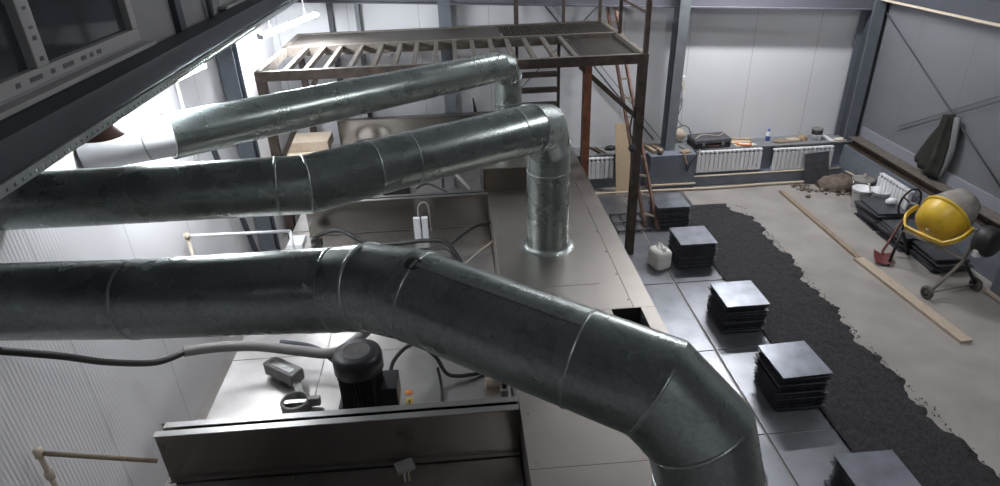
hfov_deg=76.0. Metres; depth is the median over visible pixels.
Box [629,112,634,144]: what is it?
hanging cable
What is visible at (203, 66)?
fluorescent light
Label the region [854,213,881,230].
plate
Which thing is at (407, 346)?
cable
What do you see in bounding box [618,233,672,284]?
sheet
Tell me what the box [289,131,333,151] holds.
block
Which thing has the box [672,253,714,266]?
steel plate
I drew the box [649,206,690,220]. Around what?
steel plate
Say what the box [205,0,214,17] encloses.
drain pipe
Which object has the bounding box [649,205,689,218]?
steel plate
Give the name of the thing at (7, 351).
cable
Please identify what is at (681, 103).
cable coil
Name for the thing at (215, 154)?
brace
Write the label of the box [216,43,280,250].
steel column
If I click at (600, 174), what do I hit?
radiator
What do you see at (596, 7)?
rod
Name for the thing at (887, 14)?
rod
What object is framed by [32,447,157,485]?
supply pipe
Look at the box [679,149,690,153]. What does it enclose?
glove
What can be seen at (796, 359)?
steel plate
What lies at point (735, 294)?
steel plate
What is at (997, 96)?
rod
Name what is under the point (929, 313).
plank
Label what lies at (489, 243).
cable
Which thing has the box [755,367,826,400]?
steel plate
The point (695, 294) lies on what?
sheet
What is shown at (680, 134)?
round board
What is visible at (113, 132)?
lampshade
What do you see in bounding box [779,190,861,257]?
plank
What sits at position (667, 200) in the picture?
steel plate
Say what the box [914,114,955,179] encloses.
coat
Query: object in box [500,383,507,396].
valve
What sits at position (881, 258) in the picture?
shovel
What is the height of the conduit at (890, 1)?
0.030 m
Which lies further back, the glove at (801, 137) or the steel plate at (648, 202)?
the glove at (801, 137)
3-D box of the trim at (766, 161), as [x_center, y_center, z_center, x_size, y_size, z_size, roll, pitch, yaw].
[3.868,-1.509,11.898,5.350,0.620,0.420,-4,28,-3]
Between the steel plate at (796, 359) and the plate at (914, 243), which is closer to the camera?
the steel plate at (796, 359)
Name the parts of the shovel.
blade, handle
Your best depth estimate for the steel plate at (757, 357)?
6.43 m
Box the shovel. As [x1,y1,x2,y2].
[874,217,903,264]
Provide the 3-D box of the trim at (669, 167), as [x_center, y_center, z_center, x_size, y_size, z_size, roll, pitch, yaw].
[3.066,-1.316,11.545,0.830,0.660,0.260,-4,28,-3]
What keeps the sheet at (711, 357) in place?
on the floor
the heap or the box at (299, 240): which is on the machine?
the box at (299, 240)
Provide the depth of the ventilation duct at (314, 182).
4.41 m
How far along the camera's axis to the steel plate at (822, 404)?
6.56 m
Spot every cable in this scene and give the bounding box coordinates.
[0,347,184,366]
[279,340,331,361]
[311,228,462,262]
[389,344,480,377]
[416,183,448,191]
[417,247,456,260]
[436,367,443,401]
[450,221,489,244]
[465,241,492,263]
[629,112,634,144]
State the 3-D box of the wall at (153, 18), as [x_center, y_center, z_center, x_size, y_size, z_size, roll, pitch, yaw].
[-2.704,-2.376,3.559,0.120,2.800,12.900,-4,28,-3]
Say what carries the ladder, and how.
on the sheet at (645, 199)
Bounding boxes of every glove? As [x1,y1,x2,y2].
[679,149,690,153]
[798,135,807,140]
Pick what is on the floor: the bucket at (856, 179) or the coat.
the bucket at (856, 179)
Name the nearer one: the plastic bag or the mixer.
the mixer
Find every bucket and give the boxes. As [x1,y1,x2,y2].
[811,127,824,140]
[850,173,875,196]
[850,184,874,208]
[868,183,889,197]
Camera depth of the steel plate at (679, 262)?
9.07 m
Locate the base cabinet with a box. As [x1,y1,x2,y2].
[294,214,300,223]
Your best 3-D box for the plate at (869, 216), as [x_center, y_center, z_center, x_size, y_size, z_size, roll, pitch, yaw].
[6.003,-0.472,10.144,0.460,0.014,0.620,-1,28,2]
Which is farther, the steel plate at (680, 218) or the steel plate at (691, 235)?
the steel plate at (680, 218)
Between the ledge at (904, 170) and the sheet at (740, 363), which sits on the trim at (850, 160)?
the ledge at (904, 170)
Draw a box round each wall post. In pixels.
[168,0,186,33]
[326,3,347,118]
[354,4,372,116]
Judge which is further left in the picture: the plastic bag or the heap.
the heap
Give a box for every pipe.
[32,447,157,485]
[183,230,294,255]
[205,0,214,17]
[596,181,803,194]
[694,167,838,176]
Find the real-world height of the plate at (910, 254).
0.014 m
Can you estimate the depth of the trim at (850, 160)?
10.14 m
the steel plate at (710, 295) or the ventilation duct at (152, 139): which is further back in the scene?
the steel plate at (710, 295)
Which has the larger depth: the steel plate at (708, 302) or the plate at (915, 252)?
the plate at (915, 252)
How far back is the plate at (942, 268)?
8.74 m
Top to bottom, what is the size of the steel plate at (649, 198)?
0.032 m
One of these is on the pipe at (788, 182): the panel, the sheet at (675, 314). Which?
the panel
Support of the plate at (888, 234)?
on the plate
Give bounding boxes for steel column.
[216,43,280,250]
[437,0,456,112]
[660,0,690,150]
[834,0,886,140]
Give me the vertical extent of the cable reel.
0.100 m
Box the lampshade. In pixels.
[86,125,124,142]
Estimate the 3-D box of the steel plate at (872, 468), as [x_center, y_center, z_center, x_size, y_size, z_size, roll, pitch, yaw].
[3.153,1.945,5.293,0.520,0.032,0.540,-3,28,-3]
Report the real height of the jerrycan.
0.364 m
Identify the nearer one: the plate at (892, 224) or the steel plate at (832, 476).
the steel plate at (832, 476)
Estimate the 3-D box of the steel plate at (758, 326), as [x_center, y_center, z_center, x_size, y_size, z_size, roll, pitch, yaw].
[2.909,0.911,7.955,0.520,0.032,0.540,-3,28,-2]
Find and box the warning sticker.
[405,389,412,394]
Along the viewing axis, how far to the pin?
11.12 m
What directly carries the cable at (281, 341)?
on the machine
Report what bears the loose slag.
on the floor
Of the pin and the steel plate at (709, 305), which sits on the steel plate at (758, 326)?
the steel plate at (709, 305)
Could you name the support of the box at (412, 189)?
on the machine
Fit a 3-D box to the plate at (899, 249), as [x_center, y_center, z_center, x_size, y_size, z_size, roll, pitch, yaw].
[6.049,-0.025,9.622,0.460,0.014,0.620,-2,28,0]
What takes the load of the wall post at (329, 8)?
on the floor
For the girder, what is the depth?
10.53 m
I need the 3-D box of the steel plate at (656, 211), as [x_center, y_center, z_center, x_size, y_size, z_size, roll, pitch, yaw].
[2.718,-0.571,10.314,0.520,0.032,0.540,-4,28,-3]
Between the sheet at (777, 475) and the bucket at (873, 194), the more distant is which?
the bucket at (873, 194)
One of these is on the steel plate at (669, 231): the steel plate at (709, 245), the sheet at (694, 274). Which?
the steel plate at (709, 245)
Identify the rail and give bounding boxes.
[0,0,298,199]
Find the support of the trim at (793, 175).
on the floor
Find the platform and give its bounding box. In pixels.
[254,0,651,254]
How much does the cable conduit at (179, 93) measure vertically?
1.560 m
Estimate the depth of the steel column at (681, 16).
10.93 m
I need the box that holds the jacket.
[938,117,960,178]
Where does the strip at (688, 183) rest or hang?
attached to the trim at (669, 167)
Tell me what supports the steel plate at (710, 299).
on the steel plate at (708, 300)
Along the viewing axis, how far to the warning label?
5.30 m
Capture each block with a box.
[287,146,331,155]
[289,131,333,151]
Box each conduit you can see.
[175,81,199,161]
[182,332,370,358]
[881,0,999,26]
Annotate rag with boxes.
[605,145,614,150]
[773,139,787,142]
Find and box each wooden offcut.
[644,144,656,152]
[651,144,663,152]
[784,137,799,141]
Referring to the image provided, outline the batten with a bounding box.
[731,137,751,139]
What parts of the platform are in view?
post, post, deck plate, guard post, guard post, post, post, guard post, guard post, guard rail, post, guard post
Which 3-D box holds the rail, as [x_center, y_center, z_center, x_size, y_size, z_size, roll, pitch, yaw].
[-2.345,-1.270,4.759,0.025,0.062,11.924,-4,28,-3]
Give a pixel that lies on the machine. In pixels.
(478, 436)
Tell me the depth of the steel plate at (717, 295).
7.59 m
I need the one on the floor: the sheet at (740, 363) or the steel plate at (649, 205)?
the sheet at (740, 363)
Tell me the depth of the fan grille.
4.96 m
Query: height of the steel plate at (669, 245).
0.032 m
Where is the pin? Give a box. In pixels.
[472,98,476,111]
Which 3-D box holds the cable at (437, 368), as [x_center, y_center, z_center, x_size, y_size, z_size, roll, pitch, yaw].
[-0.484,1.269,5.213,0.051,0.140,0.669,-4,28,-5]
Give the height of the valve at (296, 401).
0.110 m
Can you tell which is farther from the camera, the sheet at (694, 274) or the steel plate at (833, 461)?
the sheet at (694, 274)
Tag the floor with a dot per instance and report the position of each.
(961, 381)
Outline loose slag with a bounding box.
[709,205,999,479]
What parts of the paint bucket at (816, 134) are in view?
lid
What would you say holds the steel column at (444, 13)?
on the floor
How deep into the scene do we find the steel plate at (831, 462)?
5.45 m
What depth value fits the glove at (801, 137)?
11.71 m
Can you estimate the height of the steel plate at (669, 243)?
0.032 m
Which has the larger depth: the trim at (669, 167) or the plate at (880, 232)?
the trim at (669, 167)
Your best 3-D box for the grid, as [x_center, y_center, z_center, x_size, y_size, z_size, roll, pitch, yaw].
[2.109,-0.338,10.404,0.536,0.042,0.636,-4,28,-3]
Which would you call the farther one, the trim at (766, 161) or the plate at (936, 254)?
the trim at (766, 161)
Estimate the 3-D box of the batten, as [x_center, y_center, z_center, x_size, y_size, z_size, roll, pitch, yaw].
[4.441,-1.918,11.786,0.378,0.030,0.050,2,28,8]
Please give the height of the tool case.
0.193 m
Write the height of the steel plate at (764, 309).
0.032 m
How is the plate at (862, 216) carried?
on the plate at (867, 223)
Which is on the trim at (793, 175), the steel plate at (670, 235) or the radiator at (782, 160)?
the radiator at (782, 160)
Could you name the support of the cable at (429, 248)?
on the machine
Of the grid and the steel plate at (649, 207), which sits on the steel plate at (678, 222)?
the steel plate at (649, 207)
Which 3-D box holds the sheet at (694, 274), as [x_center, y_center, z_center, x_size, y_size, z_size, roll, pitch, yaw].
[2.896,0.163,9.477,1.090,0.012,1.500,-4,28,-3]
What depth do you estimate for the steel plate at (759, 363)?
6.51 m
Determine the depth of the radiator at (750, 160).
11.52 m
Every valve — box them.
[280,379,320,413]
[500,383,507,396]
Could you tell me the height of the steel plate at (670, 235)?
0.032 m
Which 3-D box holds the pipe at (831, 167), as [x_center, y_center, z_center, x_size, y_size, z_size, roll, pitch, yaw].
[4.840,-1.284,11.612,2.670,0.037,0.032,-4,28,-3]
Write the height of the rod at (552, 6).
2.460 m
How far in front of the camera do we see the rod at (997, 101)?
9.25 m
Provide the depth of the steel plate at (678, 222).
10.18 m
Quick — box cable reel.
[628,144,635,151]
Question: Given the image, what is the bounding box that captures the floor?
[163,180,999,485]
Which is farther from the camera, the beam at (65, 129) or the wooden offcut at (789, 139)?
the wooden offcut at (789, 139)
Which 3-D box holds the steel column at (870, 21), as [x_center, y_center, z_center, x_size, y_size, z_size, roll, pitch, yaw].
[6.304,-3.243,11.129,0.200,2.945,0.340,-4,28,-3]
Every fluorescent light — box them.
[182,63,206,78]
[257,0,318,38]
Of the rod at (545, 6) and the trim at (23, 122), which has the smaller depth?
the trim at (23, 122)
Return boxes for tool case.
[687,132,731,148]
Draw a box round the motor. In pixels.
[332,339,400,408]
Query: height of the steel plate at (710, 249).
0.032 m
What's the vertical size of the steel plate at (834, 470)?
0.032 m
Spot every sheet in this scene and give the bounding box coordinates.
[598,195,642,234]
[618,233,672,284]
[622,191,692,232]
[644,283,713,351]
[645,231,724,282]
[676,280,771,349]
[699,351,763,434]
[717,348,834,433]
[731,140,750,144]
[759,435,794,485]
[768,430,852,485]
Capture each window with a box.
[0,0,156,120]
[217,0,245,9]
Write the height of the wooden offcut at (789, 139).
0.035 m
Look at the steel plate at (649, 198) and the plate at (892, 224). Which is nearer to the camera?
the plate at (892, 224)
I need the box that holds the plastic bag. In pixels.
[885,197,897,204]
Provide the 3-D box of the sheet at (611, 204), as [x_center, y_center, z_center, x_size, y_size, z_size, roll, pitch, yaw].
[1.671,-0.474,10.748,1.080,0.012,1.480,-4,28,-3]
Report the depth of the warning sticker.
5.39 m
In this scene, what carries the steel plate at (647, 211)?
on the steel plate at (649, 216)
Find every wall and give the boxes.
[0,0,231,105]
[0,20,290,485]
[270,3,860,147]
[855,1,999,198]
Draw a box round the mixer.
[888,188,999,298]
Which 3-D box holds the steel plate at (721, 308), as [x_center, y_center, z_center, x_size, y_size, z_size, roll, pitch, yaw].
[2.924,0.742,7.844,0.520,0.032,0.540,-3,28,-2]
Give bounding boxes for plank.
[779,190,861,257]
[853,257,972,343]
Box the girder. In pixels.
[296,0,872,9]
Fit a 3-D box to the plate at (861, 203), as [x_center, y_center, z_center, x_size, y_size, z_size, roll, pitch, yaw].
[5.994,-0.553,10.105,0.460,0.014,0.620,-5,28,-5]
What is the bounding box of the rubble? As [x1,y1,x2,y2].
[791,183,850,197]
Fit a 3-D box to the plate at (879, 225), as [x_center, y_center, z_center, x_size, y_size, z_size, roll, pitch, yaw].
[6.028,-0.170,9.576,0.460,0.014,0.620,-6,28,-8]
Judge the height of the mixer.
1.256 m
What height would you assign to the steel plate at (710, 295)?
0.032 m
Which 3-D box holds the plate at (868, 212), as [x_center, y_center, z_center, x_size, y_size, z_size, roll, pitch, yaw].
[6.032,-0.527,10.180,0.460,0.014,0.620,-4,28,-4]
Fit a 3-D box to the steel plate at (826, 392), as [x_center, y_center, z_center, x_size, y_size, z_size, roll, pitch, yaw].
[3.050,1.423,6.704,0.520,0.032,0.540,-4,28,-3]
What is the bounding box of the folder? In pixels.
[736,142,751,145]
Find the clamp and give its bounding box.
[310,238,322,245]
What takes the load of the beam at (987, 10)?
attached to the wall at (961, 57)
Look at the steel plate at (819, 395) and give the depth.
6.49 m
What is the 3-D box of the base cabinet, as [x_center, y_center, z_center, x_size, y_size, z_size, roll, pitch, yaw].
[-3.102,-0.816,10.571,0.470,1.070,0.950,-4,28,-3]
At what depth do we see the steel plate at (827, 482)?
5.66 m
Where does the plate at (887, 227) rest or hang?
on the plate at (879, 225)
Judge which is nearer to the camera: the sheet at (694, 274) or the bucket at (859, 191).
the sheet at (694, 274)
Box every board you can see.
[675,129,685,141]
[804,151,828,184]
[833,137,846,141]
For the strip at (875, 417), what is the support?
on the floor
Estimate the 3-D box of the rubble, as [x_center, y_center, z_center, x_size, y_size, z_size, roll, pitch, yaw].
[5.802,-0.973,11.378,1.095,0.059,0.634,-4,28,-3]
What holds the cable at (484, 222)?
attached to the machine
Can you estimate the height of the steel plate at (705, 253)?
0.032 m
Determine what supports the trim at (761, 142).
attached to the wall at (748, 73)
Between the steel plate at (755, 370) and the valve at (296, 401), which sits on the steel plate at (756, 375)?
the steel plate at (755, 370)
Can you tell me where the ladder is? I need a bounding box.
[606,7,659,229]
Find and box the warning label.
[406,398,412,403]
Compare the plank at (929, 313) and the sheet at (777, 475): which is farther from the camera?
the plank at (929, 313)
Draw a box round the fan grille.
[342,342,369,358]
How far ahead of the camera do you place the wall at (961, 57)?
9.61 m
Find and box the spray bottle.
[765,129,770,140]
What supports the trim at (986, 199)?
attached to the wall at (961, 57)
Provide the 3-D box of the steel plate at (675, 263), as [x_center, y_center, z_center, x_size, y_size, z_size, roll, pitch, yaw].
[2.756,0.219,9.332,0.520,0.032,0.540,-3,28,-2]
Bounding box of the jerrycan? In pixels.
[648,242,671,270]
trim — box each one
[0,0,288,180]
[0,0,289,181]
[573,134,852,157]
[578,143,846,187]
[644,149,696,189]
[693,165,841,185]
[838,143,999,282]
[860,127,999,214]
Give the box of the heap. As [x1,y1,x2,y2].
[815,173,852,192]
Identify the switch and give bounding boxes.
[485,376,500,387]
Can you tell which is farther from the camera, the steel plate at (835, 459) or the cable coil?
the cable coil
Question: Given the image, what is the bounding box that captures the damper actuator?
[263,356,304,387]
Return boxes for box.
[287,235,306,249]
[383,186,416,194]
[394,457,415,481]
[680,76,685,98]
[985,264,999,302]
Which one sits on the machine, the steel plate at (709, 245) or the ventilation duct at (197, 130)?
the ventilation duct at (197, 130)
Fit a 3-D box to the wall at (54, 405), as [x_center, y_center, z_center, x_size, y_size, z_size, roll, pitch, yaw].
[-3.228,-0.003,3.185,0.200,6.600,16.700,-4,28,-3]
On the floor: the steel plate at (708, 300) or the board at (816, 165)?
the board at (816, 165)
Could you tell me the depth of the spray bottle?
11.75 m
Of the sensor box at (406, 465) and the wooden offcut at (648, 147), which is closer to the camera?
the sensor box at (406, 465)
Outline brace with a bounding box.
[211,150,258,251]
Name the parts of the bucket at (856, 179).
lid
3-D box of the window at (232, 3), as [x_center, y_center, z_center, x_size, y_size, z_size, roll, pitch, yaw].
[-2.891,-3.394,7.033,0.180,1.265,2.300,-4,28,-3]
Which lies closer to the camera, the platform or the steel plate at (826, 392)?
the steel plate at (826, 392)
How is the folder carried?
on the paper sheet
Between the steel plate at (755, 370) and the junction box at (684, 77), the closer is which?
the steel plate at (755, 370)
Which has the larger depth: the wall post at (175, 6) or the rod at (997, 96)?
the rod at (997, 96)
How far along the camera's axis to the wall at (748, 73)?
11.22 m
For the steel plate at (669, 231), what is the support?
on the steel plate at (710, 249)
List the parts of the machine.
plate, plate, plate, plate, plate, partition panel, control cable coil, plate, plate, plate, partition panel, plate, plate, partition panel, white bracket, plate, pipe bracket, plate, plate, plate, plate, plate, raised box lid, backing plate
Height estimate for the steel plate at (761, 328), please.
0.032 m
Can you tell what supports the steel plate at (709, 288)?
on the steel plate at (764, 309)
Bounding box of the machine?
[152,111,668,485]
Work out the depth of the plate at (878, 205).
10.06 m
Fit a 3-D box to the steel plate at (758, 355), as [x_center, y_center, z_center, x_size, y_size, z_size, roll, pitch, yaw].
[3.017,1.304,6.643,0.520,0.032,0.540,-4,28,-3]
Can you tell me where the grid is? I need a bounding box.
[609,212,651,232]
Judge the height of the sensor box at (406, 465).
0.155 m
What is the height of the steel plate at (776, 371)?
0.032 m
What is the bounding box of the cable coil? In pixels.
[676,103,698,171]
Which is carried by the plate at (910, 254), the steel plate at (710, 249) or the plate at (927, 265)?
the plate at (927, 265)
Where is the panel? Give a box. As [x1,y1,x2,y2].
[615,122,629,194]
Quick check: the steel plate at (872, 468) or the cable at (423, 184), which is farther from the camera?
the cable at (423, 184)
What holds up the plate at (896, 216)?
on the plate at (868, 212)
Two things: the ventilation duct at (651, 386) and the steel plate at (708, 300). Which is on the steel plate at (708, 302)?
the steel plate at (708, 300)
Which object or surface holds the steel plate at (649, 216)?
on the sheet at (645, 199)
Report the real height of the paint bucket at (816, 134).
0.205 m
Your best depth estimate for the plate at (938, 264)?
8.79 m
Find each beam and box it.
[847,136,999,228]
[893,0,999,23]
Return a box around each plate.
[647,211,688,226]
[648,201,689,215]
[648,202,688,216]
[649,197,690,211]
[649,198,690,212]
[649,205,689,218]
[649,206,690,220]
[649,207,689,222]
[649,210,690,224]
[649,216,688,227]
[653,193,690,208]
[668,240,715,258]
[668,244,715,262]
[668,246,715,264]
[669,226,717,245]
[669,230,716,247]
[669,231,716,249]
[669,235,716,253]
[669,237,716,255]
[669,243,715,259]
[670,234,717,251]
[671,257,712,267]
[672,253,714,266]
[706,302,764,327]
[706,304,763,329]
[706,307,763,332]
[707,296,766,321]
[707,299,765,324]
[708,287,766,311]
[708,294,767,319]
[708,302,766,325]
[710,280,769,307]
[710,285,768,309]
[710,292,768,316]
[720,305,768,314]
[753,357,826,390]
[753,372,824,406]
[754,361,826,394]
[754,369,825,402]
[754,375,825,410]
[755,353,828,386]
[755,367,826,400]
[756,366,827,400]
[757,357,829,388]
[758,341,832,378]
[758,349,830,382]
[759,348,832,380]
[778,388,828,397]
[824,479,831,485]
[830,461,849,485]
[830,474,840,485]
[831,471,842,485]
[832,468,845,485]
[833,457,854,485]
[833,461,851,485]
[834,450,920,485]
[854,200,903,217]
[854,202,902,219]
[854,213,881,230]
[855,205,900,222]
[857,212,879,229]
[860,197,905,214]
[875,223,911,242]
[876,232,904,251]
[878,231,908,249]
[879,228,911,246]
[880,222,917,241]
[881,216,909,218]
[882,219,918,239]
[909,249,970,270]
[909,250,964,270]
[909,252,955,272]
[911,245,971,266]
[912,239,969,260]
[913,248,974,269]
[914,243,970,261]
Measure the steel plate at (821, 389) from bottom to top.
0.032 m
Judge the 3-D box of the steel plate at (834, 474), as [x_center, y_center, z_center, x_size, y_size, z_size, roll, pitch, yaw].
[3.183,2.121,5.388,0.520,0.032,0.540,-4,28,-3]
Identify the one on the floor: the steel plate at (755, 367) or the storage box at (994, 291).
the storage box at (994, 291)
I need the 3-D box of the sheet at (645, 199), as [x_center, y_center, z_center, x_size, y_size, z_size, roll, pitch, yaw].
[2.782,-0.544,10.807,1.090,0.012,1.480,-4,28,-3]
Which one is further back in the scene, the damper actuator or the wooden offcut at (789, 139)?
the wooden offcut at (789, 139)
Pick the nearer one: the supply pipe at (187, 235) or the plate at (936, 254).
the supply pipe at (187, 235)
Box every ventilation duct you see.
[0,103,574,257]
[0,242,767,485]
[75,117,176,168]
[159,52,521,158]
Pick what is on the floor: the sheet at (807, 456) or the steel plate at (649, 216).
the sheet at (807, 456)
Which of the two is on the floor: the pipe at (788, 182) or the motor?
the pipe at (788, 182)
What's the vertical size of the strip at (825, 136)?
0.020 m
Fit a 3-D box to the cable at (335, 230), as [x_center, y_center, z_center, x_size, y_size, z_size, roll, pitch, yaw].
[-1.290,-0.001,7.558,2.020,0.234,0.374,8,30,18]
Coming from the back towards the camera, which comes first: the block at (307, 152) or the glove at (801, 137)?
the glove at (801, 137)
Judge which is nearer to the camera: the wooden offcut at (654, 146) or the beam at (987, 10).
the beam at (987, 10)
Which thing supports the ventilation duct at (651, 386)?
on the machine
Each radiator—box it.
[588,156,613,178]
[695,147,762,172]
[770,145,833,169]
[876,173,914,210]
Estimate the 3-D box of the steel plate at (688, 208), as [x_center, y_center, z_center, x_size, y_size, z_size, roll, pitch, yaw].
[2.725,-0.638,10.298,0.520,0.032,0.540,-4,28,-4]
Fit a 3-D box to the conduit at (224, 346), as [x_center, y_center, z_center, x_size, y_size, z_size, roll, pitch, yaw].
[-1.590,0.872,5.720,2.219,0.438,0.603,-15,31,-23]
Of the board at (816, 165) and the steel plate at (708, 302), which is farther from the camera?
the board at (816, 165)
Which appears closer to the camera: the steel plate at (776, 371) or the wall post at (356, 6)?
the steel plate at (776, 371)
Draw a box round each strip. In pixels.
[647,182,694,186]
[685,203,999,485]
[822,135,834,141]
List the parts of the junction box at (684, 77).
box door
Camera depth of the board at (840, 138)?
11.66 m
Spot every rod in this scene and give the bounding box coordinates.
[522,7,596,86]
[545,6,653,139]
[552,6,660,139]
[885,10,999,187]
[896,101,999,131]
[897,96,999,126]
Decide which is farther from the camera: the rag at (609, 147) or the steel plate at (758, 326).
the rag at (609, 147)
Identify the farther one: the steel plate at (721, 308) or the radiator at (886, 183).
the radiator at (886, 183)
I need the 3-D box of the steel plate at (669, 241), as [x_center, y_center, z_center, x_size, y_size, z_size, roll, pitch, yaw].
[2.759,0.082,9.233,0.520,0.032,0.540,-4,28,-4]
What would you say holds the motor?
on the machine
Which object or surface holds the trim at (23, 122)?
attached to the wall at (153, 18)
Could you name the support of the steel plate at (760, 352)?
on the steel plate at (758, 355)
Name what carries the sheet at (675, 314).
on the floor
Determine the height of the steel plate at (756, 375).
0.032 m
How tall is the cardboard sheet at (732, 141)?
0.030 m

